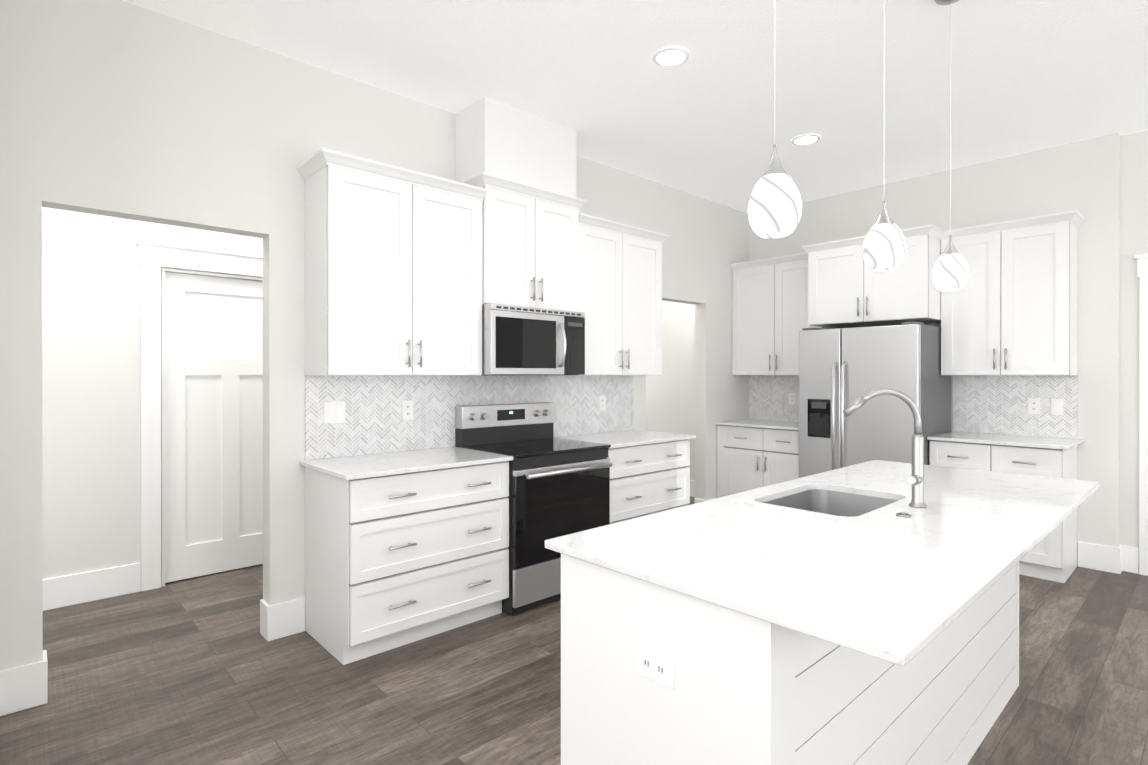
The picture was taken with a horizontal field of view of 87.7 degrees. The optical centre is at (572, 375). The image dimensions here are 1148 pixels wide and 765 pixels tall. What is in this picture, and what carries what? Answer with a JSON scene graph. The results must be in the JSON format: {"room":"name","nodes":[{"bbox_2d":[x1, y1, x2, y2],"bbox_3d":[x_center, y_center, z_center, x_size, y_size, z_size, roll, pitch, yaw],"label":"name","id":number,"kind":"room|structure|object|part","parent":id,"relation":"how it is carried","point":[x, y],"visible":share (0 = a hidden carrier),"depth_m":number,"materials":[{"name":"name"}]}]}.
{"room":"kitchen","nodes":[
{"label":"kitchen","id":0,"kind":"room"},
{"bbox_2d":[42,207,653,586],"bbox_3d":[-1.888,-0.161,4.673,7.600,3.050,0.160,0,0,-43],"label":"wall","id":1,"kind":"structure","parent":0,"point":[91,432],"depth_m":3.64,"materials":[{"name":"white paint"}]},
{"bbox_2d":[136,239,262,590],"bbox_3d":[-2.393,0.250,4.182,1.090,2.230,0.152,0,0,-43],"label":"door","id":2,"kind":"structure","parent":1,"relation":"attached to","point":[201,338],"depth_m":4.05,"materials":[{"name":"white wood"}]},
{"bbox_2d":[0,0,748,670],"bbox_3d":[-0.283,-0.160,4.355,5.908,3.050,0.120,0,0,-43],"label":"wall","id":3,"kind":"structure","parent":0,"point":[118,108],"depth_m":2.92,"materials":[{"name":"white paint"}]},
{"bbox_2d":[301,148,484,379],"bbox_3d":[-0.989,-0.558,3.399,0.920,1.110,0.328,0,0,-43],"label":"upper cabinet","id":4,"kind":"object","parent":3,"relation":"attached to","point":[409,273],"depth_m":3.20,"materials":[{"name":"white wood"}]},
{"bbox_2d":[305,375,633,459],"bbox_3d":[-0.461,0.218,4.097,2.640,0.464,0.017,0,0,-43],"label":"backsplash","id":5,"kind":"structure","parent":3,"relation":"attached to","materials":[{"name":"tile"}]},
{"bbox_2d":[455,96,575,195],"bbox_3d":[-0.363,-1.443,3.969,0.751,0.478,0.333,0,0,-43],"label":"chase","id":6,"kind":"object","parent":3,"relation":"attached to","point":[501,139],"depth_m":3.78,"materials":[{"name":"white paint"}]},
{"bbox_2d":[461,172,580,311],"bbox_3d":[-0.358,-0.819,3.965,0.775,0.770,0.348,0,0,-43],"label":"upper cabinet","id":7,"kind":"object","parent":3,"relation":"attached to","point":[531,235],"depth_m":3.79,"materials":[{"name":"white wood"}]},
{"bbox_2d":[482,303,584,374],"bbox_3d":[-0.314,-0.218,3.917,0.769,0.426,0.458,0,0,-43],"label":"microwave","id":8,"kind":"object","parent":7,"relation":"attached to","point":[519,340],"visible":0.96,"depth_m":3.74,"materials":[{"name":"silver metal"}]},
{"bbox_2d":[0,480,1138,715],"bbox_3d":[-0.102,1.278,2.881,7.600,0.180,7.300,0,0,-43],"label":"baseboard","id":9,"kind":"structure","parent":3,"relation":"attached to","point":[22,686],"depth_m":3.52,"materials":[{"name":"white wood"}]},
{"bbox_2d":[545,213,664,375],"bbox_3d":[0.261,-0.560,4.548,0.925,1.110,0.328,0,0,-43],"label":"upper cabinet","id":10,"kind":"object","parent":3,"relation":"attached to","point":[621,264],"depth_m":4.41,"materials":[{"name":"white wood"}]},
{"bbox_2d":[0,496,1147,764],"bbox_3d":[0.465,1.419,2.044,8.700,0.100,9.700,0,0,-43],"label":"floor","id":11,"kind":"structure","parent":0,"point":[200,670],"depth_m":2.61,"materials":[{"name":"brown wood"}]},
{"bbox_2d":[305,460,511,664],"bbox_3d":[-0.897,0.921,3.302,0.920,0.892,0.598,0,0,-43],"label":"base cabinet","id":12,"kind":"object","parent":11,"relation":"on","point":[391,562],"depth_m":3.02,"materials":[{"name":"white wood"}]},
{"bbox_2d":[299,448,512,479],"bbox_3d":[-0.896,0.464,3.277,0.948,0.023,0.636,0,0,-43],"label":"countertop","id":13,"kind":"structure","parent":12,"relation":"on","point":[372,464],"depth_m":3.16,"materials":[{"name":"white stone"}]},
{"bbox_2d":[455,402,611,614],"bbox_3d":[-0.232,0.778,3.830,0.769,1.175,0.700,0,0,-43],"label":"range","id":14,"kind":"object","parent":11,"relation":"on","point":[558,487],"visible":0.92,"depth_m":3.61,"materials":[{"name":"black metal"}]},
{"bbox_2d":[606,440,689,523],"bbox_3d":[0.352,0.919,4.451,0.925,0.892,0.598,0,0,-43],"label":"base cabinet","id":15,"kind":"object","parent":11,"relation":"on","point":[646,479],"depth_m":4.22,"materials":[{"name":"white wood"}]},
{"bbox_2d":[553,428,695,447],"bbox_3d":[0.373,0.461,4.444,0.943,0.023,0.636,0,0,-43],"label":"countertop","id":16,"kind":"structure","parent":15,"relation":"on","point":[630,438],"depth_m":4.37,"materials":[{"name":"white stone"}]},
{"bbox_2d":[717,426,798,497],"bbox_3d":[1.935,0.916,5.687,0.597,0.892,0.923,0,0,-43],"label":"base cabinet","id":17,"kind":"object","parent":11,"relation":"on","point":[748,457],"depth_m":5.54,"materials":[{"name":"white wood"}]},
{"bbox_2d":[714,418,798,429],"bbox_3d":[1.921,0.459,5.673,0.636,0.023,0.923,0,0,-43],"label":"countertop","id":18,"kind":"structure","parent":17,"relation":"on","point":[762,423],"depth_m":5.63,"materials":[{"name":"white stone"}]},
{"bbox_2d":[561,556,1018,764],"bbox_3d":[0.958,0.923,2.160,2.157,0.892,0.667,0,0,-43],"label":"kitchen island","id":19,"kind":"object","parent":11,"relation":"on","point":[650,675],"depth_m":1.46,"materials":[{"name":"white wood"}]},
{"bbox_2d":[545,460,1099,671],"bbox_3d":[1.088,0.465,2.106,2.324,0.023,0.921,0,0,-43],"label":"island countertop","id":20,"kind":"structure","parent":19,"relation":"on","point":[878,584],"depth_m":1.57,"materials":[{"name":"white stone"}]},
{"bbox_2d":[765,484,900,515],"bbox_3d":[0.962,0.577,2.222,0.577,0.225,0.425,0,0,-43],"label":"sink","id":21,"kind":"object","parent":20,"relation":"in","point":[818,497],"depth_m":2.44,"materials":[{"name":"silver metal"}]},
{"bbox_2d":[843,388,928,515],"bbox_3d":[1.085,0.248,2.074,0.239,0.411,0.229,0,0,-43],"label":"faucet","id":22,"kind":"object","parent":20,"relation":"on","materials":[{"name":"silver metal"}]},
{"bbox_2d":[799,322,950,477],"bbox_3d":[2.456,0.482,4.902,0.837,1.763,0.910,0,0,-43],"label":"fridge","id":23,"kind":"object","parent":11,"relation":"on","point":[841,370],"visible":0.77,"depth_m":4.63,"materials":[{"name":"grey metal"}]},
{"bbox_2d":[930,442,1077,582],"bbox_3d":[3.141,0.919,4.375,0.597,0.892,0.780,0,0,-43],"label":"base cabinet","id":24,"kind":"object","parent":11,"relation":"on","point":[1054,558],"depth_m":4.06,"materials":[{"name":"white wood"}]},
{"bbox_2d":[927,430,1083,449],"bbox_3d":[3.138,0.461,4.348,0.636,0.023,0.815,0,0,-43],"label":"countertop","id":25,"kind":"structure","parent":24,"relation":"on","point":[956,435],"depth_m":4.24,"materials":[{"name":"white stone"}]},
{"bbox_2d":[122,0,1147,212],"bbox_3d":[0.465,-1.731,2.038,8.700,0.100,9.700,0,0,-43],"label":"ceiling","id":26,"kind":"structure","parent":0,"point":[1030,75],"depth_m":3.29,"materials":[{"name":"white paint"}]},
{"bbox_2d":[652,46,689,66],"bbox_3d":[0.518,-1.677,3.147,0.196,0.010,0.196,0,0,-43],"label":"recessed light","id":27,"kind":"object","parent":26,"relation":"in","point":[673,56],"visible":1,"depth_m":3.14,"materials":[{"name":"white plastic"}]},
{"bbox_2d":[748,0,801,237],"bbox_3d":[0.538,-1.026,1.590,0.136,1.303,0.136,0,0,-43],"label":"pendant light","id":28,"kind":"object","parent":26,"relation":"hanging from","point":[775,207],"visible":1,"depth_m":1.55,"materials":[{"name":"white glass"}]},
{"bbox_3d":[0.538,-0.455,1.591,0.136,0.160,0.136,0,0,-43],"label":"glass","id":29,"kind":"part","parent":28,"relation":"part of","materials":[{"name":"white glass"}]},
{"bbox_2d":[791,134,820,144],"bbox_3d":[1.661,-1.679,4.253,0.196,0.010,0.196,0,0,-43],"label":"recessed light","id":30,"kind":"object","parent":26,"relation":"in","point":[805,139],"visible":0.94,"depth_m":4.25,"materials":[{"name":"white plastic"}]},
{"bbox_2d":[863,0,905,270],"bbox_3d":[1.097,-1.027,2.105,0.136,1.303,0.136,0,0,-43],"label":"pendant light","id":31,"kind":"object","parent":26,"relation":"hanging from","point":[884,246],"visible":1,"depth_m":2.07,"materials":[{"name":"white glass"}]},
{"bbox_3d":[1.097,-0.456,2.106,0.136,0.160,0.136,0,0,-43],"label":"glass","id":32,"kind":"part","parent":31,"relation":"part of","materials":[{"name":"white glass"}]},
{"bbox_2d":[932,0,968,290],"bbox_3d":[1.657,-1.028,2.619,0.136,1.303,0.136,0,0,-43],"label":"pendant light","id":33,"kind":"object","parent":26,"relation":"hanging from","point":[950,271],"visible":1,"depth_m":2.59,"materials":[{"name":"white glass"}]},
{"bbox_3d":[1.657,-0.457,2.620,0.136,0.160,0.136,0,0,-43],"label":"glass","id":34,"kind":"part","parent":33,"relation":"part of","materials":[{"name":"white glass"}]},
{"bbox_2d":[654,132,1119,565],"bbox_3d":[2.418,-0.163,5.692,0.120,3.050,4.130,0,0,-43],"label":"wall","id":35,"kind":"structure","parent":0,"point":[1082,177],"depth_m":4.43,"materials":[{"name":"white paint"}]},
{"bbox_2d":[730,250,813,377],"bbox_3d":[2.034,-0.563,5.775,0.328,1.110,0.923,0,0,-43],"label":"upper cabinet","id":36,"kind":"object","parent":35,"relation":"attached to","point":[769,294],"depth_m":5.71,"materials":[{"name":"white wood"}]},
{"bbox_2d":[806,225,941,328],"bbox_3d":[2.558,-0.776,4.998,0.608,0.680,0.930,0,0,-43],"label":"upper cabinet","id":37,"kind":"object","parent":35,"relation":"attached to","point":[842,291],"depth_m":4.78,"materials":[{"name":"white wood"}]},
{"bbox_2d":[749,374,1077,438],"bbox_3d":[2.728,0.215,5.253,0.017,0.464,2.633,0,0,-43],"label":"backsplash","id":38,"kind":"structure","parent":35,"relation":"attached to","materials":[{"name":"tile"}]},
{"bbox_2d":[938,210,1081,377],"bbox_3d":[3.240,-0.560,4.464,0.328,1.110,0.780,0,0,-43],"label":"upper cabinet","id":39,"kind":"object","parent":35,"relation":"attached to","point":[1006,316],"depth_m":4.30,"materials":[{"name":"white wood"}]},
{"bbox_2d":[1119,130,1147,547],"bbox_3d":[4.550,-0.159,3.523,0.120,3.050,1.950,0,0,-43],"label":"wall","id":40,"kind":"structure","parent":0,"point":[1133,194],"depth_m":4.16,"materials":[{"name":"white paint"}]},
{"bbox_2d":[1134,254,1147,575],"bbox_3d":[4.296,0.266,3.770,0.152,2.200,1.088,0,0,-43],"label":"door frame","id":41,"kind":"structure","parent":40,"relation":"attached to","point":[1142,267],"depth_m":4.10,"materials":[{"name":"white wood"}]}
]}

